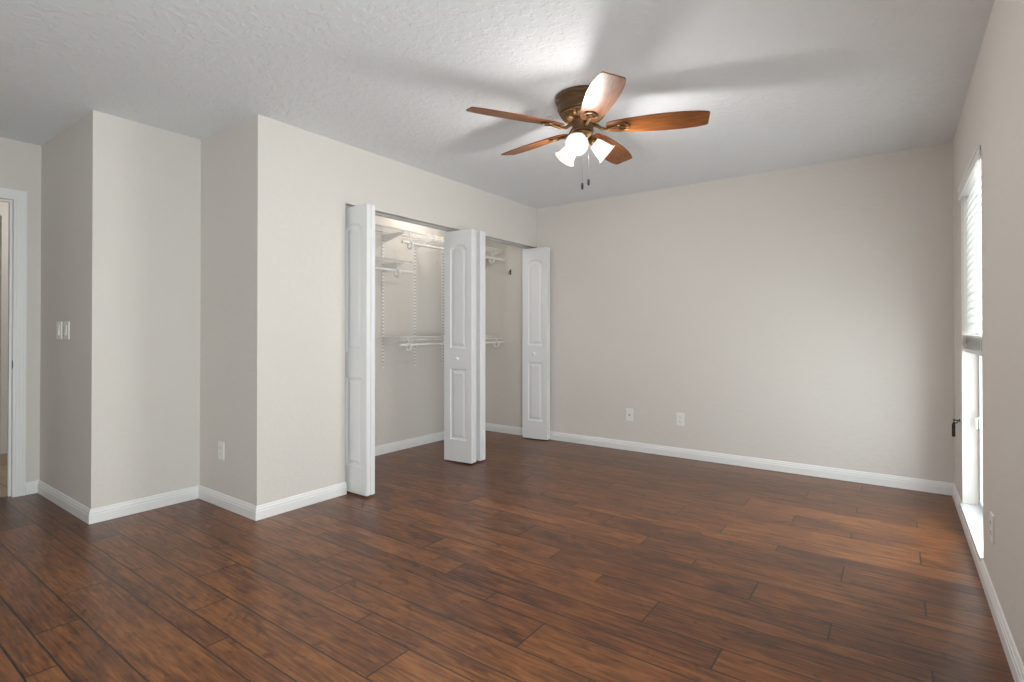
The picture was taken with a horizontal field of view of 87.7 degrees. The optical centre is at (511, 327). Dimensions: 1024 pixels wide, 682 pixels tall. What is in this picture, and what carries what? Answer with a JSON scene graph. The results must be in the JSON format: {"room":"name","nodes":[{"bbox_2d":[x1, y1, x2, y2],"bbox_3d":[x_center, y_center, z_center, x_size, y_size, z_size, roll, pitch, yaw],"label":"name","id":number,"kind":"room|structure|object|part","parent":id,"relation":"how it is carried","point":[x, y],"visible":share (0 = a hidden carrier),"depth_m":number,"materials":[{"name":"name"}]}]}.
{"room":"empty bedroom","nodes":[
{"label":"empty bedroom","id":0,"kind":"room"},
{"bbox_2d":[0,201,8,453],"bbox_3d":[-4.839,-0.063,3.992,0.120,2.440,4.000,0,0,36],"label":"wall","id":1,"kind":"structure","parent":0,"point":[4,206],"depth_m":4.56,"materials":[{"name":"white paint"}]},
{"bbox_2d":[0,453,6,463],"bbox_3d":[-4.016,1.121,5.012,0.010,0.085,1.170,0,0,36],"label":"baseboard","id":2,"kind":"structure","parent":1,"relation":"attached to","point":[3,457],"depth_m":4.55,"materials":[{"name":"beige wood"}]},
{"bbox_2d":[0,137,40,481],"bbox_3d":[-4.160,-0.071,2.696,0.115,2.440,2.695,0,0,36],"label":"wall","id":3,"kind":"structure","parent":0,"point":[20,162],"depth_m":3.71,"materials":[{"name":"white paint"}]},
{"bbox_2d":[0,187,26,496],"bbox_3d":[-3.689,0.104,3.345,0.149,2.098,0.936,0,0,36],"label":"door frame","id":4,"kind":"structure","parent":3,"relation":"in","point":[17,199],"depth_m":3.66,"materials":[{"name":"white paint"}]},
{"bbox_2d":[26,480,38,494],"bbox_3d":[-3.340,1.112,3.712,0.014,0.084,0.075,0,0,36],"label":"baseboard","id":5,"kind":"structure","parent":3,"relation":"attached to","point":[31,487],"depth_m":3.71,"materials":[{"name":"white paint"}]},
{"bbox_2d":[40,115,85,504],"bbox_3d":[-2.961,-0.066,3.563,1.042,2.440,0.115,0,0,36],"label":"wall","id":6,"kind":"structure","parent":0,"point":[63,157],"depth_m":3.45,"materials":[{"name":"white paint"}]},
{"bbox_2d":[56,321,61,338],"bbox_3d":[-2.969,0.017,3.488,0.100,0.116,0.015,0,0,36],"label":"light switch","id":7,"kind":"object","parent":6,"relation":"attached to","point":[58,324],"visible":1,"depth_m":3.48,"materials":[{"name":"white plastic"}]},
{"bbox_2d":[37,480,89,523],"bbox_3d":[-2.900,1.111,3.432,1.056,0.084,0.014,0,0,36],"label":"baseboard","id":8,"kind":"structure","parent":6,"relation":"attached to","point":[72,506],"depth_m":3.39,"materials":[{"name":"white paint"}]},
{"bbox_2d":[64,321,69,339],"bbox_3d":[-2.848,0.016,3.400,0.100,0.116,0.015,0,0,36],"label":"light switch","id":9,"kind":"object","parent":6,"relation":"attached to","point":[66,323],"visible":1,"depth_m":3.39,"materials":[{"name":"white plastic"}]},
{"bbox_2d":[200,119,247,501],"bbox_3d":[-1.841,-0.066,3.497,0.619,2.440,0.115,0,0,36],"label":"wall","id":10,"kind":"structure","parent":0,"point":[224,153],"depth_m":3.44,"materials":[{"name":"white paint"}]},
{"bbox_2d":[218,441,223,459],"bbox_3d":[-1.881,0.793,3.444,0.072,0.116,0.009,0,0,36],"label":"wall outlet","id":11,"kind":"object","parent":10,"relation":"attached to","point":[220,444],"visible":1,"depth_m":3.44,"materials":[{"name":"white plastic"}]},
{"bbox_2d":[198,485,255,520],"bbox_3d":[-1.826,1.111,3.400,0.748,0.084,0.014,0,0,36],"label":"baseboard","id":12,"kind":"structure","parent":10,"relation":"attached to","point":[243,508],"depth_m":3.37,"materials":[{"name":"white paint"}]},
{"bbox_2d":[84,110,446,508],"bbox_3d":[-1.451,-0.059,4.663,0.115,2.440,3.668,0,0,36],"label":"wall","id":13,"kind":"structure","parent":0,"point":[142,282],"depth_m":3.43,"materials":[{"name":"white paint"}]},
{"bbox_2d":[89,485,198,523],"bbox_3d":[-2.300,1.110,3.371,0.014,0.084,0.617,0,0,36],"label":"baseboard","id":14,"kind":"structure","parent":13,"relation":"attached to","point":[117,510],"depth_m":3.34,"materials":[{"name":"white paint"}]},
{"bbox_2d":[381,234,383,367],"bbox_3d":[-1.192,-0.258,4.916,0.010,1.260,0.025,0,0,36],"label":"track","id":15,"kind":"object","parent":13,"relation":"attached to","point":[382,278],"visible":0.92,"depth_m":4.91,"materials":[{"name":"white metal"}]},
{"bbox_2d":[375,256,418,276],"bbox_3d":[-1.404,-0.526,4.319,0.346,0.165,1.550,0,0,36],"label":"wire shelf","id":16,"kind":"object","parent":13,"relation":"attached to","point":[388,266],"visible":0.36,"depth_m":4.73,"materials":[{"name":"white metal"}]},
{"bbox_3d":[-1.315,-0.502,4.215,0.023,0.023,1.485,0,0,36],"label":"hanging rod","id":17,"kind":"part","parent":16,"relation":"part of","materials":[{"name":"white plastic"}]},
{"bbox_2d":[375,227,441,241],"bbox_3d":[-1.188,-0.903,4.922,0.014,0.026,2.910,0,0,36],"label":"track","id":18,"kind":"object","parent":13,"relation":"attached to","point":[375,227],"visible":0.04,"depth_m":5.12,"materials":[{"name":"white metal"}]},
{"bbox_2d":[375,431,443,455],"bbox_3d":[-1.188,1.120,4.909,0.014,0.084,2.950,0,0,36],"label":"baseboard","id":19,"kind":"structure","parent":13,"relation":"attached to","point":[408,443],"depth_m":5.16,"materials":[{"name":"white paint"}]},
{"bbox_2d":[413,238,415,365],"bbox_3d":[-0.958,-0.256,5.240,0.010,1.260,0.025,0,0,36],"label":"shelf standard","id":20,"kind":"object","parent":13,"relation":"attached to","point":[414,248],"visible":0.89,"depth_m":5.23,"materials":[{"name":"white metal"}]},
{"bbox_2d":[375,224,504,262],"bbox_3d":[-1.025,-0.787,4.845,0.346,0.175,2.845,0,0,36],"label":"wire shelf","id":21,"kind":"object","parent":13,"relation":"attached to","point":[418,243],"visible":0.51,"depth_m":4.99,"materials":[{"name":"white metal"}]},
{"bbox_3d":[-0.526,-0.755,5.308,0.023,0.023,1.510,0,0,36],"label":"hanging rod","id":22,"kind":"part","parent":21,"relation":"part of","materials":[{"name":"white plastic"}]},
{"bbox_2d":[441,243,443,363],"bbox_3d":[-0.723,-0.254,5.564,0.010,1.260,0.025,0,0,36],"label":"track","id":23,"kind":"object","parent":13,"relation":"attached to","point":[442,360],"visible":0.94,"depth_m":5.56,"materials":[{"name":"white metal"}]},
{"bbox_2d":[381,335,504,350],"bbox_3d":[-0.645,0.148,5.364,0.346,0.133,1.530,0,0,36],"label":"wire shelf","id":24,"kind":"object","parent":13,"relation":"attached to","point":[419,341],"visible":0.75,"depth_m":4.89,"materials":[{"name":"white metal"}]},
{"bbox_3d":[-0.537,0.156,5.286,0.023,0.023,1.530,0,0,36],"label":"hanging rod","id":25,"kind":"part","parent":24,"relation":"part of","materials":[{"name":"white plastic"}]},
{"bbox_2d":[247,114,536,505],"bbox_3d":[-0.679,-0.060,4.478,0.115,2.440,3.065,0,0,36],"label":"wall","id":26,"kind":"structure","parent":0,"point":[301,183],"depth_m":3.48,"materials":[{"name":"white paint"}]},
{"bbox_2d":[256,482,346,520],"bbox_3d":[-1.343,1.111,3.442,0.014,0.084,0.648,0,0,36],"label":"baseboard","id":27,"kind":"structure","parent":26,"relation":"attached to","point":[266,510],"depth_m":3.41,"materials":[{"name":"white paint"}]},
{"bbox_2d":[346,206,529,248],"bbox_3d":[-0.507,-0.857,4.747,0.037,0.013,2.426,0,0,36],"label":"door track","id":28,"kind":"object","parent":26,"relation":"attached to","point":[376,213],"visible":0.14,"depth_m":4.48,"materials":[{"name":"grey metal"}]},
{"bbox_2d":[345,204,374,495],"bbox_3d":[-1.071,0.143,3.744,0.296,2.000,0.107,0,0,36],"label":"bifold door","id":29,"kind":"structure","parent":28,"relation":"hanging from","point":[360,219],"depth_m":3.67,"materials":[{"name":"white paint"}]},
{"bbox_3d":[-1.073,0.149,3.747,0.290,1.988,0.034,0,0,36],"label":"door","id":30,"kind":"part","parent":29,"relation":"part of","materials":[{"name":"white paint"}]},
{"bbox_2d":[444,229,475,463],"bbox_3d":[-0.456,0.148,4.599,0.296,2.000,0.107,0,0,30],"label":"bifold door","id":31,"kind":"structure","parent":28,"relation":"hanging from","point":[459,245],"depth_m":4.58,"materials":[{"name":"white paint"}]},
{"bbox_3d":[-0.440,0.155,4.632,0.290,1.988,0.034,0,0,30],"label":"door","id":32,"kind":"part","parent":31,"relation":"part of","materials":[{"name":"white paint"}]},
{"bbox_2d":[476,231,484,460],"bbox_3d":[-0.360,0.149,4.729,0.296,2.000,0.107,0,0,35],"label":"bifold door","id":33,"kind":"structure","parent":28,"relation":"hanging from","point":[480,235],"depth_m":4.62,"materials":[{"name":"white paint"}]},
{"bbox_3d":[-0.362,0.155,4.732,0.290,1.988,0.034,0,0,35],"label":"door","id":34,"kind":"part","parent":33,"relation":"part of","materials":[{"name":"white paint"}]},
{"bbox_2d":[522,247,549,439],"bbox_3d":[0.248,0.154,5.572,0.296,2.000,0.107,0,0,31],"label":"bifold door","id":35,"kind":"structure","parent":28,"relation":"hanging from","point":[535,261],"depth_m":5.55,"materials":[{"name":"white paint"}]},
{"bbox_3d":[0.264,0.161,5.605,0.290,1.988,0.034,0,0,31],"label":"door","id":36,"kind":"part","parent":35,"relation":"part of","materials":[{"name":"white paint"}]},
{"bbox_2d":[0,0,993,208],"bbox_3d":[-1.472,-1.319,3.023,6.882,0.060,6.563,0,0,36],"label":"ceiling","id":37,"kind":"structure","parent":0,"point":[783,84],"depth_m":2.67,"materials":[{"name":"white paint"}]},
{"bbox_2d":[466,71,709,189],"bbox_3d":[0.410,-1.033,3.016,1.294,0.512,1.258,0,0,36],"label":"ceiling fan","id":38,"kind":"object","parent":37,"relation":"hanging from","point":[581,107],"visible":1,"depth_m":2.88,"materials":[{"name":"brown wood"}]},
{"bbox_3d":[0.026,-1.118,2.829,0.537,0.006,0.153,1,12,-22],"label":"blade","id":39,"kind":"part","parent":38,"relation":"part of","materials":[{"name":"brown wood"}]},
{"bbox_3d":[0.140,-1.125,3.283,0.153,0.006,0.537,-16,12,-38],"label":"blade","id":40,"kind":"part","parent":38,"relation":"part of","materials":[{"name":"brown wood"}]},
{"bbox_3d":[0.326,-0.994,3.071,0.137,0.135,0.126,0,0,36],"label":"lamp shade","id":41,"kind":"part","parent":38,"relation":"part of","materials":[{"name":"white glass"}]},
{"bbox_3d":[0.361,-0.995,2.866,0.126,0.135,0.137,0,0,36],"label":"lamp shade","id":42,"kind":"part","parent":38,"relation":"part of","materials":[{"name":"white glass"}]},
{"bbox_3d":[0.364,-1.013,2.885,0.046,0.063,0.068,0,0,36],"label":"bulb","id":43,"kind":"part","parent":38,"relation":"part of","materials":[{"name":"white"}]},
{"bbox_3d":[0.430,-0.932,2.997,0.003,0.190,0.002,0,0,36],"label":"pull chain","id":44,"kind":"part","parent":38,"relation":"part of","materials":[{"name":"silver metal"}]},
{"bbox_3d":[0.518,-0.995,2.998,0.132,0.135,0.133,0,0,36],"label":"lamp shade","id":45,"kind":"part","parent":38,"relation":"part of","materials":[{"name":"white glass"}]},
{"bbox_3d":[0.424,-1.104,2.581,0.153,0.006,0.537,13,0,-4],"label":"blade","id":46,"kind":"part","parent":38,"relation":"part of","materials":[{"name":"brown wood"}]},
{"bbox_3d":[0.607,-1.111,3.317,0.153,0.006,0.537,-15,-8,31],"label":"blade","id":47,"kind":"part","parent":38,"relation":"part of","materials":[{"name":"brown wood"}]},
{"bbox_3d":[0.782,-1.112,2.882,0.537,0.006,0.153,0,-13,14],"label":"blade","id":48,"kind":"part","parent":38,"relation":"part of","materials":[{"name":"brown wood"}]},
{"bbox_2d":[0,430,1013,681],"bbox_3d":[-1.472,1.175,3.008,6.882,0.050,6.563,0,0,36],"label":"floor","id":49,"kind":"structure","parent":0,"point":[533,560],"depth_m":2.40,"materials":[{"name":"brown wood"}]},
{"bbox_2d":[485,142,954,482],"bbox_3d":[1.346,-0.057,4.976,4.282,2.440,0.115,0,0,36],"label":"wall","id":50,"kind":"structure","parent":0,"point":[802,314],"depth_m":4.40,"materials":[{"name":"white paint"}]},
{"bbox_2d":[626,408,632,420],"bbox_3d":[1.114,0.825,5.056,0.072,0.116,0.017,0,0,36],"label":"outlet","id":51,"kind":"object","parent":50,"relation":"attached to","point":[629,412],"visible":1,"depth_m":5.06,"materials":[{"name":"white plastic"}]},
{"bbox_2d":[676,413,683,425],"bbox_3d":[1.510,0.821,4.775,0.072,0.116,0.009,0,0,36],"label":"wall outlet","id":52,"kind":"object","parent":50,"relation":"attached to","point":[679,416],"visible":1,"depth_m":4.77,"materials":[{"name":"white plastic"}]},
{"bbox_2d":[485,423,953,495],"bbox_3d":[1.355,1.120,4.883,4.167,0.084,0.014,0,0,36],"label":"baseboard","id":53,"kind":"structure","parent":50,"relation":"attached to","point":[923,485],"depth_m":4.39,"materials":[{"name":"white paint"}]},
{"bbox_2d":[953,0,1023,665],"bbox_3d":[1.284,-0.081,1.095,0.165,2.440,6.478,0,0,36],"label":"wall","id":54,"kind":"structure","parent":0,"point":[992,114],"depth_m":2.07,"materials":[{"name":"white paint"}]},
{"bbox_2d":[952,419,959,436],"bbox_3d":[2.777,0.624,3.332,0.042,0.116,0.024,0,0,36],"label":"wall hook","id":55,"kind":"object","parent":54,"relation":"attached to","point":[953,423],"visible":1,"depth_m":3.33,"materials":[{"name":"black metal"}]},
{"bbox_2d":[958,145,981,355],"bbox_3d":[2.459,-0.352,2.827,0.074,0.982,0.948,0,0,36],"label":"window blind","id":56,"kind":"object","parent":54,"relation":"attached to","point":[971,180],"visible":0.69,"depth_m":2.88,"materials":[{"name":"white paint"}]},
{"bbox_3d":[2.655,-0.331,3.122,0.002,0.925,0.002,0,0,36],"label":"ladder cord","id":57,"kind":"part","parent":56,"relation":"part of","materials":[{"name":"white fabric"}]},
{"bbox_3d":[2.467,-0.818,2.825,0.049,0.045,0.948,0,0,36],"label":"head rail","id":58,"kind":"part","parent":56,"relation":"part of","materials":[{"name":"white paint"}]},
{"bbox_3d":[2.469,0.129,2.817,0.046,0.020,0.948,0,0,36],"label":"rail","id":59,"kind":"part","parent":56,"relation":"part of","materials":[{"name":"white paint"}]},
{"bbox_3d":[2.240,-0.335,2.549,0.002,0.925,0.002,0,0,36],"label":"ladder cord","id":60,"kind":"part","parent":56,"relation":"part of","materials":[{"name":"white fabric"}]},
{"bbox_2d":[960,503,982,560],"bbox_3d":[2.472,1.067,2.809,0.101,0.019,0.960,0,0,36],"label":"window sill","id":61,"kind":"structure","parent":54,"relation":"attached to","point":[973,514],"depth_m":2.88,"materials":[{"name":"white stone"}]},
{"bbox_2d":[975,182,982,511],"bbox_3d":[2.529,0.106,2.774,0.107,1.903,0.960,0,0,36],"label":"window","id":62,"kind":"structure","parent":54,"relation":"in","point":[980,418],"depth_m":3.15,"materials":[{"name":"white glass"}]},
{"bbox_3d":[2.515,0.106,2.784,0.005,1.833,0.890,0,0,36],"label":"pane","id":63,"kind":"part","parent":62,"relation":"part of","materials":[{"name":"clear glass"}]},
{"bbox_2d":[952,483,1023,681],"bbox_3d":[1.178,1.096,1.093,0.014,0.084,6.363,0,0,36],"label":"baseboard","id":64,"kind":"structure","parent":54,"relation":"attached to","point":[1016,666],"depth_m":2.06,"materials":[{"name":"white paint"}]},
{"bbox_2d":[990,511,994,544],"bbox_3d":[1.970,0.821,2.187,0.009,0.116,0.072,0,0,36],"label":"wall outlet","id":65,"kind":"object","parent":54,"relation":"attached to","point":[992,524],"visible":1,"depth_m":2.16,"materials":[{"name":"white plastic"}]}
]}

